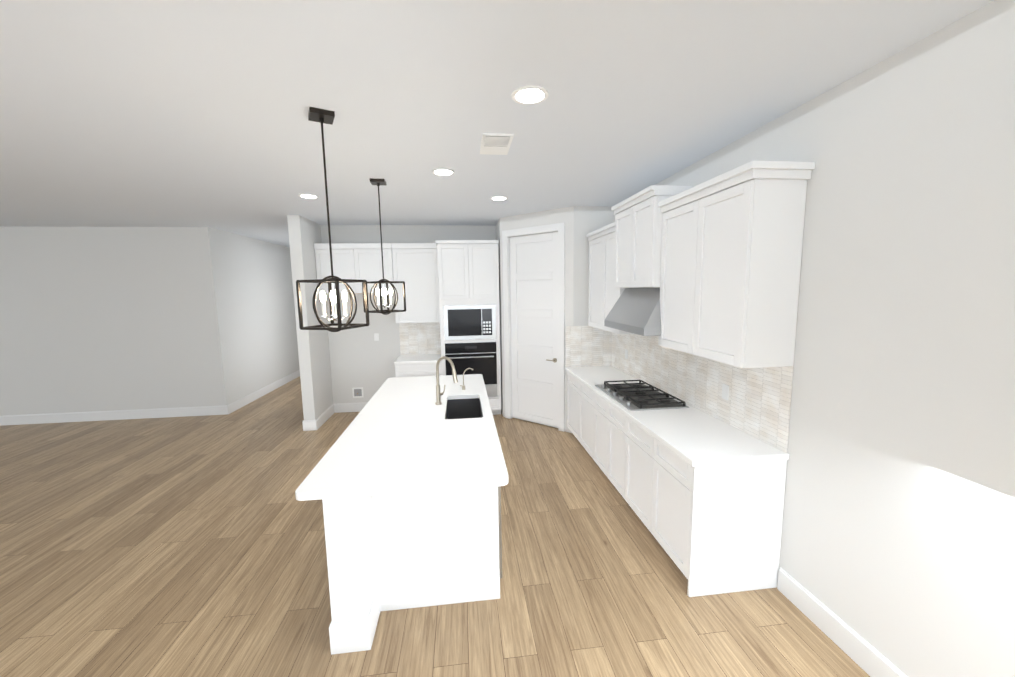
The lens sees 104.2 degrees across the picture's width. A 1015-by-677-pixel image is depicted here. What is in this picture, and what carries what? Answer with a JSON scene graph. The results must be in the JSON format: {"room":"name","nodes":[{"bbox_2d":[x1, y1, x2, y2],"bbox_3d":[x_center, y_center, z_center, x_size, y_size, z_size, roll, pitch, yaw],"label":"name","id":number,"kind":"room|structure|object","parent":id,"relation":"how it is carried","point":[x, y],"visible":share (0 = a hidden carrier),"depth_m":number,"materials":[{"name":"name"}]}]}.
{"room":"kitchen","nodes":[
{"label":"kitchen","id":0,"kind":"room"},
{"bbox_2d":[0,227,217,415],"bbox_3d":[-7.898,-0.151,6.005,6.300,3.000,0.140,-2,7,-7],"label":"wall","id":1,"kind":"structure","parent":0,"point":[103,318],"depth_m":6.11,"materials":[{"name":"white paint"}]},
{"bbox_2d":[0,405,228,425],"bbox_3d":[-7.789,1.269,6.113,6.456,0.152,0.016,-2,7,-7],"label":"baseboard","id":2,"kind":"structure","parent":1,"relation":"attached to","point":[224,409],"depth_m":6.28,"materials":[{"name":"white wood"}]},
{"bbox_2d":[198,227,299,405],"bbox_3d":[-5.205,-0.959,12.170,0.520,3.000,11.850,-2,7,-7],"label":"wall","id":3,"kind":"structure","parent":0,"point":[248,282],"depth_m":7.18,"materials":[{"name":"white paint"}]},
{"bbox_2d":[229,370,299,413],"bbox_3d":[-4.905,0.854,9.086,0.018,0.152,5.256,-2,7,-7],"label":"baseboard","id":4,"kind":"structure","parent":3,"relation":"attached to","point":[234,406],"depth_m":7.57,"materials":[{"name":"white wood"}]},
{"bbox_2d":[287,215,332,419],"bbox_3d":[-3.302,-0.622,9.208,0.155,3.000,7.540,-2,7,-7],"label":"wall pillar","id":5,"kind":"structure","parent":0,"point":[314,353],"depth_m":5.62,"materials":[{"name":"white paint"}]},
{"bbox_2d":[302,420,313,430],"bbox_3d":[-2.996,1.157,6.390,0.036,0.152,1.516,-2,7,-7],"label":"baseboard","id":6,"kind":"structure","parent":5,"relation":"attached to","point":[307,424],"depth_m":5.65,"materials":[{"name":"white wood"}]},
{"bbox_2d":[314,404,334,429],"bbox_3d":[-2.796,1.193,6.073,0.016,0.152,0.836,-2,7,-7],"label":"baseboard","id":7,"kind":"structure","parent":5,"relation":"attached to","point":[320,420],"depth_m":5.99,"materials":[{"name":"white wood"}]},
{"bbox_2d":[320,225,495,403],"bbox_3d":[-1.472,-0.322,6.542,2.845,3.000,0.140,-2,7,-7],"label":"wall","id":8,"kind":"structure","parent":0,"point":[360,357],"depth_m":6.40,"materials":[{"name":"white paint"}]},
{"bbox_2d":[334,402,367,412],"bbox_3d":[-2.294,1.127,6.541,1.125,0.152,0.016,-2,7,-7],"label":"baseboard","id":9,"kind":"structure","parent":8,"relation":"attached to","point":[339,407],"depth_m":6.50,"materials":[{"name":"white wood"}]},
{"bbox_2d":[352,387,363,397],"bbox_3d":[-2.458,0.890,6.485,0.170,0.170,0.030,-2,7,-7],"label":"outlet box","id":10,"kind":"object","parent":8,"relation":"attached to","point":[357,392],"visible":1,"depth_m":6.49,"materials":[{"name":"white plastic"}]},
{"bbox_2d":[374,333,378,340],"bbox_3d":[-2.132,-0.024,6.423,0.070,0.120,0.008,-2,7,-7],"label":"light switch","id":11,"kind":"object","parent":8,"relation":"attached to","point":[376,336],"visible":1,"depth_m":6.42,"materials":[{"name":"white plastic"}]},
{"bbox_2d":[0,376,869,676],"bbox_3d":[-4.815,1.325,6.292,12.800,0.100,24.600,-2,7,-7],"label":"floor","id":12,"kind":"structure","parent":0,"point":[190,546],"depth_m":2.73,"materials":[{"name":"brown wood"}]},
{"bbox_2d":[314,240,500,414],"bbox_3d":[-1.486,-0.114,6.130,2.700,2.690,0.715,-2,7,-7],"label":"kitchen cabinet","id":13,"kind":"object","parent":12,"relation":"on","point":[452,312],"visible":0.73,"depth_m":5.96,"materials":[{"name":"white paint"}]},
{"bbox_2d":[443,304,496,340],"bbox_3d":[-0.562,-0.242,5.943,0.780,0.520,0.036,-2,7,-7],"label":"microwave","id":14,"kind":"object","parent":13,"relation":"in","point":[461,322],"depth_m":5.93,"materials":[{"name":"silver metal"}]},
{"bbox_2d":[444,341,497,398],"bbox_3d":[-0.546,0.489,6.003,0.780,0.855,0.097,-2,7,-7],"label":"wall oven","id":15,"kind":"object","parent":13,"relation":"in","point":[481,356],"depth_m":6.00,"materials":[{"name":"black metal"}]},
{"bbox_2d":[311,484,506,654],"bbox_3d":[-0.634,1.118,3.351,0.984,0.900,2.428,-2,7,-7],"label":"kitchen island","id":16,"kind":"object","parent":12,"relation":"on","point":[386,551],"depth_m":2.42,"materials":[{"name":"white paint"}]},
{"bbox_2d":[295,374,508,500],"bbox_3d":[-0.707,0.635,3.436,1.120,0.040,2.736,-2,7,-7],"label":"island countertop","id":17,"kind":"structure","parent":16,"relation":"on","point":[415,433],"depth_m":2.65,"materials":[{"name":"white stone"}]},
{"bbox_2d":[435,356,457,404],"bbox_3d":[-0.547,0.378,3.514,0.212,0.447,0.248,-2,7,-7],"label":"faucet","id":18,"kind":"object","parent":17,"relation":"on","point":[438,401],"depth_m":3.55,"materials":[{"name":"silver metal"}]},
{"bbox_2d":[567,373,576,437],"bbox_3d":[1.146,0.888,5.063,0.618,0.881,0.598,-2,7,-7],"label":"base cabinet","id":19,"kind":"object","parent":12,"relation":"on","point":[571,381],"depth_m":5.11,"materials":[{"name":"white paint"}]},
{"bbox_2d":[577,381,588,453],"bbox_3d":[1.205,0.948,4.565,0.618,0.881,0.662,-2,7,-7],"label":"base cabinet","id":20,"kind":"object","parent":12,"relation":"on","point":[582,393],"depth_m":4.66,"materials":[{"name":"white paint"}]},
{"bbox_2d":[589,389,604,468],"bbox_3d":[1.261,1.005,4.098,0.618,0.881,0.538,-2,7,-7],"label":"base cabinet","id":21,"kind":"object","parent":12,"relation":"on","point":[596,406],"depth_m":4.18,"materials":[{"name":"white paint"}]},
{"bbox_2d":[601,401,620,493],"bbox_3d":[1.310,1.055,3.692,0.618,0.881,0.539,-2,7,-7],"label":"base cabinet","id":22,"kind":"object","parent":12,"relation":"on","point":[612,470],"depth_m":3.74,"materials":[{"name":"white paint"}]},
{"bbox_2d":[621,413,648,524],"bbox_3d":[1.364,1.109,3.244,0.618,0.881,0.621,-2,7,-7],"label":"base cabinet","id":23,"kind":"object","parent":12,"relation":"on","point":[632,438],"depth_m":3.30,"materials":[{"name":"white paint"}]},
{"bbox_2d":[645,437,786,596],"bbox_3d":[1.420,1.166,2.777,0.618,0.881,0.578,-2,7,-7],"label":"base cabinet","id":24,"kind":"object","parent":12,"relation":"on","point":[720,525],"depth_m":2.51,"materials":[{"name":"white paint"}]},
{"bbox_2d":[565,365,788,468],"bbox_3d":[1.263,0.571,3.860,0.643,0.040,2.922,-2,7,-7],"label":"countertop","id":25,"kind":"structure","parent":24,"relation":"on","point":[698,437],"depth_m":3.04,"materials":[{"name":"white stone"}]},
{"bbox_2d":[594,379,689,411],"bbox_3d":[1.253,0.529,3.830,0.530,0.050,0.910,-2,7,-7],"label":"cooktop","id":26,"kind":"object","parent":25,"relation":"in","point":[633,397],"depth_m":3.68,"materials":[{"name":"black metal"}]},
{"bbox_2d":[0,0,993,246],"bbox_3d":[-4.864,-1.751,5.910,12.800,0.100,24.600,-2,7,-7],"label":"ceiling","id":27,"kind":"structure","parent":0,"point":[153,113],"depth_m":2.13,"materials":[{"name":"white paint"}]},
{"bbox_2d":[298,194,318,198],"bbox_3d":[-2.150,-1.538,4.273,0.200,0.010,0.200,-2,7,-7],"label":"recessed light","id":28,"kind":"object","parent":27,"relation":"in","point":[310,196],"visible":0.96,"depth_m":4.26,"materials":[{"name":"white plastic"}]},
{"bbox_2d":[296,107,369,331],"bbox_3d":[-1.078,-0.677,2.386,0.321,1.284,0.349,1,7,15],"label":"pendant light","id":29,"kind":"object","parent":27,"relation":"hanging from","point":[321,116],"visible":1,"depth_m":2.37,"materials":[{"name":"brown metal"}]},
{"bbox_2d":[362,178,405,314],"bbox_3d":[-1.207,-0.860,3.794,0.349,1.264,0.321,4,9,37],"label":"pendant light","id":30,"kind":"object","parent":27,"relation":"hanging from","point":[384,297],"visible":1,"depth_m":3.79,"materials":[{"name":"brown metal"}]},
{"bbox_2d":[432,168,454,175],"bbox_3d":[-0.565,-1.465,3.478,0.200,0.010,0.200,-2,7,-7],"label":"recessed light","id":31,"kind":"object","parent":27,"relation":"in","point":[443,171],"visible":0.94,"depth_m":3.47,"materials":[{"name":"white plastic"}]},
{"bbox_2d":[480,133,513,154],"bbox_3d":[-0.085,-1.389,2.835,0.210,0.017,0.380,-2,7,-7],"label":"ceiling vent","id":32,"kind":"object","parent":27,"relation":"in","point":[495,144],"visible":0.98,"depth_m":2.79,"materials":[{"name":"white plastic"}]},
{"bbox_2d":[490,196,507,200],"bbox_3d":[-0.095,-1.601,4.512,0.200,0.010,0.200,-2,7,-7],"label":"recessed light","id":33,"kind":"object","parent":27,"relation":"in","point":[498,198],"visible":0.98,"depth_m":4.50,"materials":[{"name":"white plastic"}]},
{"bbox_2d":[511,85,548,104],"bbox_3d":[0.121,-1.309,2.128,0.200,0.010,0.200,-2,7,-7],"label":"recessed light","id":34,"kind":"object","parent":27,"relation":"in","point":[529,95],"visible":1,"depth_m":2.12,"materials":[{"name":"white plastic"}]},
{"bbox_2d":[496,218,502,414],"bbox_3d":[-0.079,-0.322,6.364,0.120,3.000,0.820,-2,7,-7],"label":"wall","id":35,"kind":"structure","parent":0,"point":[498,230],"depth_m":6.09,"materials":[{"name":"white paint"}]},
{"bbox_2d":[500,206,573,432],"bbox_3d":[0.425,-0.239,5.625,1.216,3.000,0.120,5,9,38],"label":"wall","id":36,"kind":"structure","parent":0,"point":[565,215],"depth_m":5.27,"materials":[{"name":"white paint"}]},
{"bbox_2d":[502,223,564,431],"bbox_3d":[0.393,-0.146,5.652,1.035,2.810,0.138,5,9,38],"label":"door frame","id":37,"kind":"structure","parent":36,"relation":"attached to","point":[559,228],"depth_m":5.46,"materials":[{"name":"white wood"}]},
{"bbox_2d":[510,232,557,427],"bbox_3d":[0.391,-0.102,5.655,0.837,2.699,0.036,5,9,38],"label":"door leaf","id":38,"kind":"structure","parent":36,"relation":"in","point":[534,295],"depth_m":5.64,"materials":[{"name":"white wood"}]},
{"bbox_2d":[573,206,613,325],"bbox_3d":[1.196,-0.211,5.303,0.680,3.000,0.120,-2,7,-7],"label":"wall","id":39,"kind":"structure","parent":0,"point":[588,219],"depth_m":5.10,"materials":[{"name":"white paint"}]},
{"bbox_2d":[614,0,1014,676],"bbox_3d":[2.087,0.414,0.140,0.140,3.000,10.660,-2,7,-7],"label":"wall","id":40,"kind":"structure","parent":0,"point":[898,538],"depth_m":1.78,"materials":[{"name":"white paint"}]},
{"bbox_2d":[585,233,600,328],"bbox_3d":[1.255,-0.702,4.873,0.348,1.136,0.617,-2,7,-7],"label":"upper cabinet","id":41,"kind":"object","parent":40,"relation":"attached to","point":[594,239],"depth_m":4.93,"materials":[{"name":"white paint"}]},
{"bbox_2d":[597,225,632,336],"bbox_3d":[1.311,-0.644,4.405,0.348,1.136,0.578,-2,7,-7],"label":"upper cabinet","id":42,"kind":"object","parent":40,"relation":"attached to","point":[606,234],"depth_m":4.51,"materials":[{"name":"white paint"}]},
{"bbox_2d":[613,201,628,280],"bbox_3d":[1.334,-0.890,3.844,0.418,0.782,0.474,-2,7,-7],"label":"upper cabinet","id":43,"kind":"object","parent":40,"relation":"attached to","point":[621,224],"depth_m":3.93,"materials":[{"name":"white paint"}]},
{"bbox_2d":[601,277,700,336],"bbox_3d":[1.324,-0.314,3.736,0.498,0.464,0.916,-2,7,-7],"label":"range hood","id":44,"kind":"object","parent":40,"relation":"attached to","point":[631,305],"depth_m":3.67,"materials":[{"name":"silver metal"}]},
{"bbox_2d":[625,189,692,276],"bbox_3d":[1.375,-0.848,3.498,0.418,0.782,0.474,-2,7,-7],"label":"upper cabinet","id":45,"kind":"object","parent":40,"relation":"attached to","point":[643,239],"depth_m":3.37,"materials":[{"name":"white paint"}]},
{"bbox_2d":[657,193,688,352],"bbox_3d":[1.476,-0.477,3.029,0.348,1.136,0.564,-2,7,-7],"label":"upper cabinet","id":46,"kind":"object","parent":40,"relation":"attached to","point":[674,214],"depth_m":3.09,"materials":[{"name":"white paint"}]},
{"bbox_2d":[611,286,793,452],"bbox_3d":[1.568,0.025,3.840,0.009,1.040,2.902,-2,7,-7],"label":"backsplash","id":47,"kind":"structure","parent":40,"relation":"attached to","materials":[{"name":"tile"}]},
{"bbox_2d":[685,165,812,372],"bbox_3d":[1.528,-0.424,2.594,0.348,1.136,0.564,-2,7,-7],"label":"upper cabinet","id":48,"kind":"object","parent":40,"relation":"attached to","point":[746,228],"depth_m":2.37,"materials":[{"name":"white paint"}]},
{"bbox_2d":[777,567,906,676],"bbox_3d":[2.212,2.012,-1.193,0.016,0.152,7.620,-2,7,-7],"label":"baseboard","id":49,"kind":"structure","parent":40,"relation":"attached to","point":[862,653],"depth_m":2.16,"materials":[{"name":"white wood"}]}
]}

